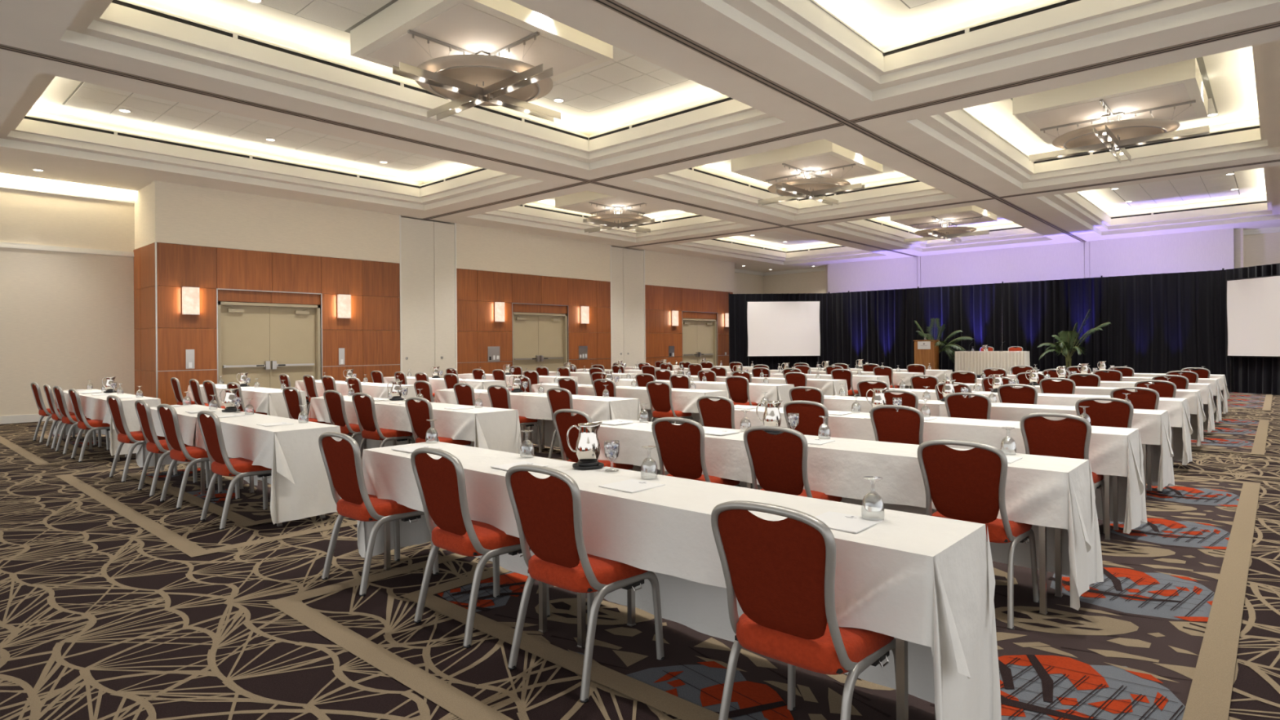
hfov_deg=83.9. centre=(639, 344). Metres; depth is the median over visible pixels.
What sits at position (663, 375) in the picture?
banquet chair
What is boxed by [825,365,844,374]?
banquet chair
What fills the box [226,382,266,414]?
banquet chair
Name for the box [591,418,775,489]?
tablecloth
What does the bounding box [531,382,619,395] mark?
tablecloth
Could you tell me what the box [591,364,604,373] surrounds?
banquet chair
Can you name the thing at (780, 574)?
banquet chair
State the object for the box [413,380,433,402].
banquet chair
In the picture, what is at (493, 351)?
wall plate
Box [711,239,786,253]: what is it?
ceiling vent
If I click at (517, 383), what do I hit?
water pitcher
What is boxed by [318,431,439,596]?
banquet chair
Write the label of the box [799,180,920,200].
ceiling vent
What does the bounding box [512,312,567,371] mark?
door
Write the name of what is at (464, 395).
banquet chair
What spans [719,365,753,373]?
tablecloth
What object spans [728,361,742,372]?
banquet chair
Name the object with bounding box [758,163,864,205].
chandelier
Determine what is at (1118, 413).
banquet chair
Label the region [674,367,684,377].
water pitcher
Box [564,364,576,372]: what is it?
banquet chair
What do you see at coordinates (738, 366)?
water pitcher
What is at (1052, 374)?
banquet chair
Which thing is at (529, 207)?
ceiling vent
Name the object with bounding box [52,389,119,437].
tablecloth
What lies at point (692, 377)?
tablecloth
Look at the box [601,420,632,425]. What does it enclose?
notepad
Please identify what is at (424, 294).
wall
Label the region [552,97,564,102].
recessed light
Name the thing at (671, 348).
wall plate
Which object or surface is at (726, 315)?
wall sconce
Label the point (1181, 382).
banquet chair
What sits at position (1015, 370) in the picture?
banquet chair
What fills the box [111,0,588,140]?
ceiling vent
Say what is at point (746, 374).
banquet chair
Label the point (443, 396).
tablecloth
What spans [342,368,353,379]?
water pitcher
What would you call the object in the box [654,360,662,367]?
banquet chair
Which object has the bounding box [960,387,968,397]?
goblet
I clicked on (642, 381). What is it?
banquet chair
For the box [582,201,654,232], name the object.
chandelier
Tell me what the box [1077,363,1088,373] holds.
water pitcher
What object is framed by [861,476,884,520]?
goblet
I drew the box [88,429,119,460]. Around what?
banquet table
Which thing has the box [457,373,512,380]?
tablecloth
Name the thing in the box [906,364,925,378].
banquet chair
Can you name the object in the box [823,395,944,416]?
tablecloth
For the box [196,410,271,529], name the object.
banquet chair
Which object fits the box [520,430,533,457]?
goblet
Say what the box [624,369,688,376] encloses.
tablecloth
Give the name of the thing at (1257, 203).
ceiling vent
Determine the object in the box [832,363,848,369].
banquet chair
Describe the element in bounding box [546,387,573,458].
banquet chair
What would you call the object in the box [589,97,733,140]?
ceiling vent
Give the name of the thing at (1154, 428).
tablecloth
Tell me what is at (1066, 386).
banquet chair
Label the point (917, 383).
banquet chair
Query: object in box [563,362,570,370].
water pitcher
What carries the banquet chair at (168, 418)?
on the floor
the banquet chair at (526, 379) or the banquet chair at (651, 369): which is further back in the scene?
the banquet chair at (651, 369)
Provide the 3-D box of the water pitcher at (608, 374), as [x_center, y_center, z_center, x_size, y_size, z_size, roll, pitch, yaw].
[-0.509,0.511,11.332,0.170,0.203,0.132,0,0,-42]
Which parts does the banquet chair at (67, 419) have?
backrest, leg, frame, leg, seat, leg, leg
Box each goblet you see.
[110,382,116,392]
[232,396,242,412]
[244,377,250,386]
[244,398,253,414]
[297,404,308,422]
[400,387,408,399]
[425,419,438,442]
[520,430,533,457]
[522,381,528,392]
[604,440,619,471]
[613,376,618,382]
[639,403,648,422]
[640,445,657,478]
[740,409,751,431]
[787,413,799,427]
[817,415,830,439]
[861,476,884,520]
[892,397,902,405]
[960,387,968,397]
[1000,426,1016,454]
[1008,380,1015,387]
[1079,405,1090,423]
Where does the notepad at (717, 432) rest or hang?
on the tablecloth at (726, 455)
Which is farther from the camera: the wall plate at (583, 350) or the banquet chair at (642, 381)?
the wall plate at (583, 350)
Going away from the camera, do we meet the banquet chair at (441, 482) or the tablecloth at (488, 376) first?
the banquet chair at (441, 482)
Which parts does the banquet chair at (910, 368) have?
backrest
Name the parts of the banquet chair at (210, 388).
backrest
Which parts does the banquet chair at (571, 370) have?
backrest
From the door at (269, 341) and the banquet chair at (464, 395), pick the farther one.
the door at (269, 341)
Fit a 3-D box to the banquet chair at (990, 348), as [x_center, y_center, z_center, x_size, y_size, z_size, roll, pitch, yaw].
[11.223,0.504,23.224,0.478,0.907,0.549,0,0,45]
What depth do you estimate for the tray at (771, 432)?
5.07 m
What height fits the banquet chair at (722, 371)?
0.907 m
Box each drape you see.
[728,293,828,370]
[827,292,848,368]
[848,288,917,368]
[917,283,1002,372]
[1001,277,1102,372]
[1100,270,1220,374]
[1219,262,1279,395]
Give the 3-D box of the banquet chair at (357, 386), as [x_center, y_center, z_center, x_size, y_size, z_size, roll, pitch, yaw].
[-4.531,0.982,11.872,0.478,0.907,0.549,0,0,42]
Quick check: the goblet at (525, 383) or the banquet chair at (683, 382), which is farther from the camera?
the banquet chair at (683, 382)
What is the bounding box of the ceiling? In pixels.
[0,0,1279,272]
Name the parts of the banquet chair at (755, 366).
backrest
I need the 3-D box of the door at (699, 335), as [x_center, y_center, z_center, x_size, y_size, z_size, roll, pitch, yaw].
[2.213,0.198,27.175,0.180,2.370,2.160,0,0,42]
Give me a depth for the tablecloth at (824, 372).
16.77 m
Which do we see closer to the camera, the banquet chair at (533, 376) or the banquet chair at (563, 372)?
the banquet chair at (533, 376)
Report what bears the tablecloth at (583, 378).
on the banquet table
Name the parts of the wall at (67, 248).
ledge molding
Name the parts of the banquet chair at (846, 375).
backrest, seat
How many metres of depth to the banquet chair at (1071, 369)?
14.37 m
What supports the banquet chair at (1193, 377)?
on the floor
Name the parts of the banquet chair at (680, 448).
backrest, frame, seat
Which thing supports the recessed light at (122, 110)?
in the ceiling
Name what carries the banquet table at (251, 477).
on the floor
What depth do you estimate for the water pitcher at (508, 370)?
15.98 m
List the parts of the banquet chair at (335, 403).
backrest, frame, seat, leg, leg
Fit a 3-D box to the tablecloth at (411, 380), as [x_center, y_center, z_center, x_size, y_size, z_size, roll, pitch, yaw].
[-4.687,1.043,14.886,1.869,0.721,0.624,0,0,42]
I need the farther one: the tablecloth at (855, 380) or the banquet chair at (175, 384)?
the tablecloth at (855, 380)
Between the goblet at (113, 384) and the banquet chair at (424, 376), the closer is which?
the goblet at (113, 384)
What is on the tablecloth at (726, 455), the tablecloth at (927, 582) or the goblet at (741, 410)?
the goblet at (741, 410)
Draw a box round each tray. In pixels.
[103,390,117,392]
[221,408,239,412]
[389,397,404,400]
[511,389,523,391]
[572,460,604,469]
[763,430,783,434]
[1027,382,1039,385]
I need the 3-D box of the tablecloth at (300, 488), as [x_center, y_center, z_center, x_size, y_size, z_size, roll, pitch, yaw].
[-3.313,1.017,6.250,2.007,0.698,0.611,0,0,42]
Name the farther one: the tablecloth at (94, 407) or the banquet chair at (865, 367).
the banquet chair at (865, 367)
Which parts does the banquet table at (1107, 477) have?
leg, leg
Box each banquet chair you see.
[31,382,82,443]
[43,384,96,448]
[53,386,110,454]
[68,388,128,462]
[106,395,177,482]
[134,400,210,497]
[156,404,239,509]
[170,377,204,404]
[189,378,208,406]
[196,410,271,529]
[202,380,225,408]
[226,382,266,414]
[279,373,308,408]
[282,386,335,425]
[302,374,318,414]
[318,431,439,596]
[321,375,336,394]
[323,390,384,449]
[346,377,363,396]
[351,392,415,454]
[370,370,384,383]
[394,371,407,384]
[404,396,471,446]
[410,447,550,648]
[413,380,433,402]
[414,372,435,400]
[444,373,459,388]
[445,368,457,376]
[453,382,475,405]
[471,368,485,379]
[487,384,542,453]
[492,368,513,391]
[505,464,664,703]
[510,365,522,374]
[512,376,531,392]
[523,370,539,384]
[535,366,549,375]
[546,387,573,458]
[552,408,634,471]
[556,366,570,376]
[557,377,577,395]
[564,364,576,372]
[589,367,604,384]
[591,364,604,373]
[591,372,605,382]
[592,378,616,397]
[611,364,624,373]
[635,373,655,386]
[638,362,650,369]
[641,365,656,379]
[646,381,693,423]
[651,417,742,487]
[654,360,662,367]
[654,368,671,380]
[659,363,673,370]
[669,374,690,388]
[679,361,690,368]
[688,363,702,375]
[697,369,715,382]
[697,395,735,429]
[700,361,713,368]
[710,366,726,376]
[711,500,896,719]
[725,375,764,406]
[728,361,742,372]
[731,370,751,382]
[743,425,841,502]
[751,367,769,377]
[752,364,768,369]
[782,368,801,377]
[783,400,828,436]
[784,372,807,391]
[789,386,823,406]
[793,362,808,367]
[794,364,810,373]
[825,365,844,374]
[831,368,858,396]
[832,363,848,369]
[857,379,888,397]
[862,363,879,371]
[870,404,924,444]
[873,366,902,388]
[884,389,918,411]
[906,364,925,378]
[910,374,938,389]
[916,439,1039,630]
[934,382,971,400]
[944,392,991,419]
[950,370,977,383]
[979,346,994,351]
[981,376,1013,391]
[982,368,1007,378]
[997,383,1037,404]
[1008,346,1022,351]
[1010,365,1033,374]
[1015,372,1044,384]
[1019,412,1104,533]
[1039,377,1075,394]
[1042,368,1069,378]
[1066,365,1091,375]
[1067,373,1100,386]
[1075,396,1133,427]
[1093,369,1122,381]
[1107,366,1133,377]
[1110,386,1159,409]
[1133,379,1176,397]
[1151,374,1188,389]
[1165,370,1198,382]
[1180,367,1210,377]
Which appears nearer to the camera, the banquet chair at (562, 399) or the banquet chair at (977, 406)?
the banquet chair at (977, 406)
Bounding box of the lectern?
[913,333,939,369]
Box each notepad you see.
[90,393,113,395]
[154,404,182,407]
[185,409,215,413]
[217,414,244,417]
[257,422,293,426]
[391,401,404,404]
[391,444,440,452]
[444,406,471,409]
[490,461,547,470]
[520,393,541,395]
[577,396,599,399]
[598,479,665,493]
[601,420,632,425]
[673,389,693,391]
[704,429,739,435]
[734,405,758,408]
[806,438,835,444]
[814,511,883,533]
[828,411,850,414]
[924,417,936,420]
[1006,456,1022,463]
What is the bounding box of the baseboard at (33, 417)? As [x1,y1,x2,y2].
[0,413,53,424]
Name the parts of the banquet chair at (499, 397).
backrest, frame, seat, leg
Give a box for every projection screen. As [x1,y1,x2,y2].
[746,300,820,367]
[1226,274,1279,392]
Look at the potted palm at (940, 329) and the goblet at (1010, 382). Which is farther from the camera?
the potted palm at (940, 329)
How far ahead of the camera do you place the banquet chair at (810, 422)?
6.15 m
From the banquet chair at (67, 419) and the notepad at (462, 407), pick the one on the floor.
the banquet chair at (67, 419)
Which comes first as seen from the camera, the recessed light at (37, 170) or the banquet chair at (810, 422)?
the banquet chair at (810, 422)
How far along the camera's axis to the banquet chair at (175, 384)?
12.19 m
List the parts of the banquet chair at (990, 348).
backrest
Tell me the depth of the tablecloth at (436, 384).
13.25 m
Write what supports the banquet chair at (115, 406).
on the floor
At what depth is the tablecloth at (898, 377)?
15.22 m
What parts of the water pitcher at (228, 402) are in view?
handle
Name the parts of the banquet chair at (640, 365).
backrest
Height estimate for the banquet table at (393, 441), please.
0.748 m
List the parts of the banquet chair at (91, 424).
backrest, leg, frame, leg, seat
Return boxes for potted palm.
[914,318,974,369]
[1037,309,1111,369]
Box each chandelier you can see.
[392,29,560,121]
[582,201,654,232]
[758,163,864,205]
[903,216,989,242]
[1029,98,1209,163]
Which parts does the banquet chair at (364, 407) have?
leg, backrest, frame, seat, leg, leg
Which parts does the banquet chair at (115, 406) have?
leg, backrest, frame, leg, seat, leg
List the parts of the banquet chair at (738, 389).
backrest, frame, seat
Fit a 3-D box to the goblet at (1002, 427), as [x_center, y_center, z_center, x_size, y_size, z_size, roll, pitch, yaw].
[2.114,0.550,4.088,0.081,0.151,0.081,0,0,20]
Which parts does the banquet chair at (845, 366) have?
backrest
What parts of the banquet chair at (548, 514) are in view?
leg, backrest, frame, seat frame, seat, leg, leg, leg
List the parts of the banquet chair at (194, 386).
backrest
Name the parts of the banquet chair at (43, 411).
backrest, leg, frame, leg, seat, leg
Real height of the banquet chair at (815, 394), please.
0.907 m
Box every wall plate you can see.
[185,349,194,368]
[338,347,344,364]
[487,346,500,361]
[578,346,587,359]
[668,346,674,356]
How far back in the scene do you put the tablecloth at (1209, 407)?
10.56 m
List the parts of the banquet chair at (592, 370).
backrest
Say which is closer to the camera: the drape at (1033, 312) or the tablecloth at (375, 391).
the tablecloth at (375, 391)
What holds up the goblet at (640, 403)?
on the tablecloth at (726, 455)
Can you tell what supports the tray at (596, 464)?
on the tablecloth at (388, 473)
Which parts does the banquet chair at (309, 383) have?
backrest, frame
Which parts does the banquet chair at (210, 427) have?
leg, backrest, frame, leg, seat, leg, leg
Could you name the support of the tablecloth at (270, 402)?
on the banquet table
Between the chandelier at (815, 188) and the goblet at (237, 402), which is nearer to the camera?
the goblet at (237, 402)
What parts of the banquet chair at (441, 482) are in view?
leg, backrest, frame, seat, leg, leg, leg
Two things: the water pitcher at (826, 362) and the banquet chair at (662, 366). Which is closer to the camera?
the water pitcher at (826, 362)
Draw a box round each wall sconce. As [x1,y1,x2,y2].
[182,286,199,315]
[337,293,351,318]
[494,302,504,321]
[580,306,589,324]
[671,310,678,325]
[724,312,728,327]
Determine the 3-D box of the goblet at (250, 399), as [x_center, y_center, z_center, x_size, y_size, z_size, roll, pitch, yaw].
[-3.781,0.597,6.894,0.081,0.151,0.081,0,0,-9]
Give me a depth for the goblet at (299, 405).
6.11 m
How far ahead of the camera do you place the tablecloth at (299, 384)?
13.54 m
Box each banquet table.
[62,422,93,447]
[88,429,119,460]
[154,453,244,494]
[209,462,325,526]
[346,434,410,447]
[383,521,596,632]
[392,440,474,447]
[521,419,544,452]
[528,426,532,447]
[577,586,936,719]
[746,482,752,488]
[1039,525,1062,614]
[1104,475,1119,540]
[1142,444,1151,497]
[1170,426,1173,465]
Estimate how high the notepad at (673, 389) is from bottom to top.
0.004 m
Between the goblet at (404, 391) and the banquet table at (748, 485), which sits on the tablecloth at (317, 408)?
the goblet at (404, 391)
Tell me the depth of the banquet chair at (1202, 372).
13.03 m
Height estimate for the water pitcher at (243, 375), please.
0.203 m
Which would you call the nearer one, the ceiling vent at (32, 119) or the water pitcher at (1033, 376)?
the water pitcher at (1033, 376)
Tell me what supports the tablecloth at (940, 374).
on the banquet table
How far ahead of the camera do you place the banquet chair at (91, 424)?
8.96 m
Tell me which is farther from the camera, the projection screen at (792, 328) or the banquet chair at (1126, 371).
the projection screen at (792, 328)
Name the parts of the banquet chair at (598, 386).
backrest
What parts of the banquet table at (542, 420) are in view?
leg, leg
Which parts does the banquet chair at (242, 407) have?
backrest, frame, seat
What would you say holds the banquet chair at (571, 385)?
on the floor
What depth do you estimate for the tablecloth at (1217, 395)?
11.87 m
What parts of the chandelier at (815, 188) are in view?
arm plate, rail, arm plate, arm plate, rail, arm plate, dish, canopy plate, arm plate, arm plate, arm plate, rail, arm plate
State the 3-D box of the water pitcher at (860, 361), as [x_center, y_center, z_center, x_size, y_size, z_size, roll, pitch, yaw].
[5.605,0.463,18.140,0.168,0.203,0.132,0,0,-31]
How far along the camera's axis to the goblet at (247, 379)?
11.82 m
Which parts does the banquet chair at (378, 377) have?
backrest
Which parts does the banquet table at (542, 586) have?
leg, leg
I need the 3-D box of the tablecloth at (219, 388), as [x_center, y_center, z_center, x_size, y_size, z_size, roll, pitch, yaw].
[-7.141,1.062,12.159,1.883,0.721,0.656,0,0,42]
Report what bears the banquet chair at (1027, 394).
on the floor
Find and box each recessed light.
[31,168,44,171]
[116,108,132,113]
[245,0,263,4]
[264,137,276,141]
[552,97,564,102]
[1208,112,1219,116]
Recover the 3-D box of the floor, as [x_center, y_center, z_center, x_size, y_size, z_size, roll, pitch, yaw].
[3.459,1.428,12.363,25.400,0.131,35.000,0,0,42]
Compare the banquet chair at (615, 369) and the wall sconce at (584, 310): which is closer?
the banquet chair at (615, 369)
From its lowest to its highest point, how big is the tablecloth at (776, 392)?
0.721 m
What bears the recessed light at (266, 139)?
in the ceiling
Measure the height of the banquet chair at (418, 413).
0.907 m
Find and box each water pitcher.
[102,376,115,390]
[219,387,239,408]
[236,372,248,384]
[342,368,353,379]
[386,380,402,397]
[430,366,439,376]
[502,364,511,373]
[508,374,522,389]
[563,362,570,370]
[566,422,602,462]
[601,370,613,382]
[615,360,622,366]
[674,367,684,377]
[733,364,742,373]
[755,400,782,426]
[781,362,789,369]
[822,360,829,368]
[856,359,863,367]
[866,387,887,407]
[937,379,955,397]
[982,344,988,351]
[987,373,1003,389]
[1025,368,1039,382]
[1056,365,1066,377]
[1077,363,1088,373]
[1097,360,1106,369]
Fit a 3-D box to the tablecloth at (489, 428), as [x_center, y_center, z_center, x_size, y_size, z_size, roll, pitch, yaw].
[-2.087,0.994,7.613,2.011,0.670,0.616,0,0,42]
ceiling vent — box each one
[23,115,419,188]
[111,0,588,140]
[420,168,486,187]
[519,204,635,226]
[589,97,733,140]
[636,214,703,226]
[688,168,798,200]
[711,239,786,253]
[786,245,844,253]
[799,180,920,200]
[864,218,919,235]
[884,0,1080,56]
[987,226,1024,231]
[1034,125,1259,163]
[1111,200,1266,218]
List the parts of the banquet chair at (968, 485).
backrest, frame, seat, leg, leg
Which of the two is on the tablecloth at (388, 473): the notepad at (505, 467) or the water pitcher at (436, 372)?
the notepad at (505, 467)
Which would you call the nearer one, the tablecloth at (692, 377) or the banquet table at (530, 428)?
the banquet table at (530, 428)
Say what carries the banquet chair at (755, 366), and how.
on the floor
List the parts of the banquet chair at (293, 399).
backrest, frame, seat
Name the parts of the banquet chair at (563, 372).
backrest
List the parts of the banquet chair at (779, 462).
backrest, frame, seat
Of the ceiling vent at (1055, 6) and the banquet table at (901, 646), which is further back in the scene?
the ceiling vent at (1055, 6)
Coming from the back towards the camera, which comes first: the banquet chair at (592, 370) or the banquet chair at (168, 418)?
the banquet chair at (592, 370)
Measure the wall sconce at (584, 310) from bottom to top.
0.556 m
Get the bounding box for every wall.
[0,173,137,416]
[133,180,734,404]
[734,228,1279,293]
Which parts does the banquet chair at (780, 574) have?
leg, backrest, frame, seat frame, leg, seat, leg, leg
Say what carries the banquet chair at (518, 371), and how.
on the floor
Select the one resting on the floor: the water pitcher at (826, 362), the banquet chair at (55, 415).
the banquet chair at (55, 415)
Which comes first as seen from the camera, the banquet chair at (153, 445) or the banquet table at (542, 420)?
the banquet chair at (153, 445)
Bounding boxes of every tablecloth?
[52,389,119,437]
[79,392,160,455]
[136,404,257,485]
[186,383,249,404]
[192,412,342,524]
[219,386,307,417]
[294,379,346,406]
[308,395,417,448]
[335,382,417,400]
[357,440,616,602]
[375,400,522,454]
[383,376,440,385]
[428,377,506,393]
[433,388,542,444]
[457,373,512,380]
[505,374,578,388]
[510,392,641,447]
[522,371,558,376]
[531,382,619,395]
[542,466,1001,719]
[570,372,637,384]
[576,368,613,373]
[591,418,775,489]
[613,378,671,387]
[615,386,728,424]
[624,367,660,369]
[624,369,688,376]
[673,367,731,373]
[676,375,726,382]
[690,381,794,407]
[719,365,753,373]
[726,372,783,377]
[733,404,875,440]
[745,434,1103,610]
[751,377,848,395]
[769,369,826,374]
[806,373,889,396]
[810,368,862,371]
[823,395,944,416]
[851,371,924,388]
[863,415,1146,533]
[888,387,997,402]
[893,368,952,382]
[939,402,1174,491]
[953,383,1036,391]
[976,377,1061,383]
[991,392,1192,465]
[1006,374,1029,378]
[1033,385,1206,446]
[1099,381,1216,432]
[1121,376,1223,422]
[1133,373,1229,413]
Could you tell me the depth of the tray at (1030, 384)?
10.54 m
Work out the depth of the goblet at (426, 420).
4.78 m
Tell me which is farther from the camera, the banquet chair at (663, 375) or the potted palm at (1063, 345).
the potted palm at (1063, 345)
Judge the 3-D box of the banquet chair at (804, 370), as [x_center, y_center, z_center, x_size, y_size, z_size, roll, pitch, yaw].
[3.908,0.916,16.605,0.478,0.907,0.549,0,0,43]
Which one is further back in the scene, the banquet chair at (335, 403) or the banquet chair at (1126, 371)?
the banquet chair at (1126, 371)
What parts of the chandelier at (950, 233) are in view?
arm plate, rail, arm plate, arm plate, arm plate, dish, arm plate, arm plate, arm plate, rail, arm plate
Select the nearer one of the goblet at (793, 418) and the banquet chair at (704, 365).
the goblet at (793, 418)
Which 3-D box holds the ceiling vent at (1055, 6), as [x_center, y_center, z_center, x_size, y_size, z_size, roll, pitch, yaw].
[4.537,-3.803,8.119,3.600,0.055,0.018,0,0,42]
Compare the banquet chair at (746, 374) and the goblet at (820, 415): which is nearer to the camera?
the goblet at (820, 415)
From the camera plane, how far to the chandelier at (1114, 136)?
11.34 m
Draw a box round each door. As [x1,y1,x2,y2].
[214,302,320,390]
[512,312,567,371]
[680,318,716,365]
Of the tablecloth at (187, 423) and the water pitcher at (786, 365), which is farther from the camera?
the water pitcher at (786, 365)
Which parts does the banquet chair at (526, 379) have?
backrest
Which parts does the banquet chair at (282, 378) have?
backrest, frame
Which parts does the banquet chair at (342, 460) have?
leg, backrest, frame, seat, leg, leg, leg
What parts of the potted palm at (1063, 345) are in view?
stem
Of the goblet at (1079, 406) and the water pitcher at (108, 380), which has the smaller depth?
the goblet at (1079, 406)
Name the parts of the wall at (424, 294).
wood panel, wood panel, wood panel, wood panel, wood panel, wood panel, wood panel, wood panel, wood panel, wood panel, wood panel, wood panel, wood panel, wood panel, wood panel, wood panel, wood panel, wood panel, wood panel, wood panel, wood panel, wood panel, wood panel, wood panel, pocket door, pocket door, wood panel, wood panel, wood panel, wood panel, wood panel, wood panel, wood panel, wood panel, wood panel, wood panel, wood panel, wood panel, wood panel, wood panel, wood panel, wood panel, wood panel, wood panel, wood panel, wood panel, pocket door, pocket door, wood panel, wood panel, wood panel, wood panel, wood panel, wood panel, wood panel, wood panel, wood panel, wood panel, wood panel, wood panel, wood panel, wood panel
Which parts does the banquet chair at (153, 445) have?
leg, backrest, frame, leg, seat, leg, leg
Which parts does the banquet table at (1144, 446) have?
leg, leg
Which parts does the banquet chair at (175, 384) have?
backrest, frame, seat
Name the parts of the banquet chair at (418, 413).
backrest, frame, seat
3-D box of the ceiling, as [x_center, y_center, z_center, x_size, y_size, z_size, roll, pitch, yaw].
[3.455,-3.796,12.330,25.300,0.963,35.000,0,0,42]
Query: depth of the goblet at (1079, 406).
5.40 m
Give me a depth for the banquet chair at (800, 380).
12.42 m
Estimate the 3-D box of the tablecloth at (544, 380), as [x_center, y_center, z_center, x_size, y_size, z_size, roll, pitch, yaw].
[-2.121,1.019,15.037,1.997,0.721,0.645,0,0,42]
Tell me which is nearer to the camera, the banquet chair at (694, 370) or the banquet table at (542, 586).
the banquet table at (542, 586)
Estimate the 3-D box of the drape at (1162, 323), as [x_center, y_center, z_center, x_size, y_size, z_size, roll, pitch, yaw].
[14.915,-0.406,20.497,2.812,3.380,0.151,0,0,42]
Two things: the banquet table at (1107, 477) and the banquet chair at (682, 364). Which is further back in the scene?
the banquet chair at (682, 364)
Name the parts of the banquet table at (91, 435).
leg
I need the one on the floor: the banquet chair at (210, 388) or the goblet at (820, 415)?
the banquet chair at (210, 388)
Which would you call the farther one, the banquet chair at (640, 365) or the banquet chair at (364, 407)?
the banquet chair at (640, 365)
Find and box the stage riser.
[976,374,983,377]
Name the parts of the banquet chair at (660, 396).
backrest, frame, seat, leg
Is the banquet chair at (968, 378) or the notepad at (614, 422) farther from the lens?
the banquet chair at (968, 378)
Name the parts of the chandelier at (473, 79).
arm plate, rail, arm plate, arm plate, arm plate, canopy plate, dish, arm plate, rail, arm plate, arm plate, arm plate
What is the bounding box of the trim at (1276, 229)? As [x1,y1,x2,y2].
[734,226,1279,275]
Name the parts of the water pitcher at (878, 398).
handle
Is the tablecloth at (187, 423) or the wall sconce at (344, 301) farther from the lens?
the wall sconce at (344, 301)
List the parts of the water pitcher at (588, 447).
handle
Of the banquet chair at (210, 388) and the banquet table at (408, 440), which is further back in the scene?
the banquet chair at (210, 388)
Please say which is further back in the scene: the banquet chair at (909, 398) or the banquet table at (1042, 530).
the banquet chair at (909, 398)
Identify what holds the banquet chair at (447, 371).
on the floor
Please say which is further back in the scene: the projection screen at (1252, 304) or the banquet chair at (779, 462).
the projection screen at (1252, 304)
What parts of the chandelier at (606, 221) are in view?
arm plate, arm plate, rail, rail, arm plate, arm plate, canopy plate, dish, arm plate, rail, rail, arm plate, arm plate, arm plate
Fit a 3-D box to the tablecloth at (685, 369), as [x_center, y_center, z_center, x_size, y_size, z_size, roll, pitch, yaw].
[1.542,0.991,19.113,1.988,0.721,0.608,0,0,42]
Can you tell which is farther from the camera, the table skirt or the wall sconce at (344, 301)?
the table skirt
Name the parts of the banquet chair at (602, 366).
backrest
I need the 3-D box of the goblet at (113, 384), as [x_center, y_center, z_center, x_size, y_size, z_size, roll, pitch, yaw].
[-7.738,0.627,10.474,0.079,0.152,0.079,0,0,33]
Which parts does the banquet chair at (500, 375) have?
backrest, frame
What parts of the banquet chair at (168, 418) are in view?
leg, backrest, frame, seat, leg, leg, leg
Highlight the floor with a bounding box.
[0,391,1279,719]
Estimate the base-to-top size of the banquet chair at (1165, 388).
0.907 m
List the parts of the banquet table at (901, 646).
leg, leg, leg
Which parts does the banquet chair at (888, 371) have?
backrest, seat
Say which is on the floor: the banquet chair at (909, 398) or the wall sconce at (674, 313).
the banquet chair at (909, 398)
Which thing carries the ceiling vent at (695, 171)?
in the ceiling
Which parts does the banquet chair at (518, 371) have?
backrest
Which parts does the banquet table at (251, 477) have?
leg, leg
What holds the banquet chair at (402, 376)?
on the floor
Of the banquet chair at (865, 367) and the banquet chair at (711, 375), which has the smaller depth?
the banquet chair at (711, 375)
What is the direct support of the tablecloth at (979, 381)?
on the banquet table
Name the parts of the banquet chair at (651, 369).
backrest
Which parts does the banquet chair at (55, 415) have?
backrest, leg, frame, leg, seat, leg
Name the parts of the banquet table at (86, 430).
leg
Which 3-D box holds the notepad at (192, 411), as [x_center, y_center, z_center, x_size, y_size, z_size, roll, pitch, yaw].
[-4.465,0.675,7.237,0.210,0.004,0.220,0,0,45]
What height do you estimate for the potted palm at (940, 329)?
1.877 m
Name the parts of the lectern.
panel, panel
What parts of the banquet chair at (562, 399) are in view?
leg, backrest, frame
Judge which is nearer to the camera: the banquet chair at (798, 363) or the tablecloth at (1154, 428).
the tablecloth at (1154, 428)
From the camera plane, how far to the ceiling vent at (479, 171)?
15.89 m
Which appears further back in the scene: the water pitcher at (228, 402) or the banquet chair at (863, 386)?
the banquet chair at (863, 386)
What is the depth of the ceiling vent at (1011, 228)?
23.70 m
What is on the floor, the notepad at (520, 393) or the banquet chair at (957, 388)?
the banquet chair at (957, 388)
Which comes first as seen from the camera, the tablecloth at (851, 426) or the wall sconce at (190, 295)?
the tablecloth at (851, 426)
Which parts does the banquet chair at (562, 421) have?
backrest, frame, seat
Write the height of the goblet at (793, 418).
0.152 m
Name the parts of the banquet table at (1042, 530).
leg, leg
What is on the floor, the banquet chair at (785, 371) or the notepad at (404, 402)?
the banquet chair at (785, 371)
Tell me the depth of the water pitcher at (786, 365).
15.38 m
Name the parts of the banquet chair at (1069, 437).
backrest, frame, leg, seat, leg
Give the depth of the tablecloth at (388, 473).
4.19 m
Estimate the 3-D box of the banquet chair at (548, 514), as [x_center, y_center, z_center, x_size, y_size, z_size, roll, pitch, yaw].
[-0.245,0.949,3.115,0.478,0.907,0.549,0,0,41]
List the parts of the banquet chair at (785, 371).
backrest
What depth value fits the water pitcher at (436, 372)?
14.62 m
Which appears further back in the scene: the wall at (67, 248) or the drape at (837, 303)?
the drape at (837, 303)
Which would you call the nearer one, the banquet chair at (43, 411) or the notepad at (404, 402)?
the notepad at (404, 402)
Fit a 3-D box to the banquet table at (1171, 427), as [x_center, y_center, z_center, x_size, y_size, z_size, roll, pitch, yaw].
[5.292,0.985,8.367,1.741,0.748,0.476,0,0,42]
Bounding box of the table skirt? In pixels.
[954,351,1030,374]
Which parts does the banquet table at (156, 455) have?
leg, leg, leg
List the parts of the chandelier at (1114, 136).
arm plate, rail, arm plate, arm plate, rail, arm plate, canopy plate, arm plate, dish, arm plate, rail, arm plate, arm plate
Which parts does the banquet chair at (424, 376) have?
backrest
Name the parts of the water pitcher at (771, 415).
handle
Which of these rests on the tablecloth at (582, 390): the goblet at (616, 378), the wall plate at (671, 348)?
the goblet at (616, 378)
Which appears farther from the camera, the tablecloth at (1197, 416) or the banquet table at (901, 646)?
the tablecloth at (1197, 416)
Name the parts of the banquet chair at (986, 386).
backrest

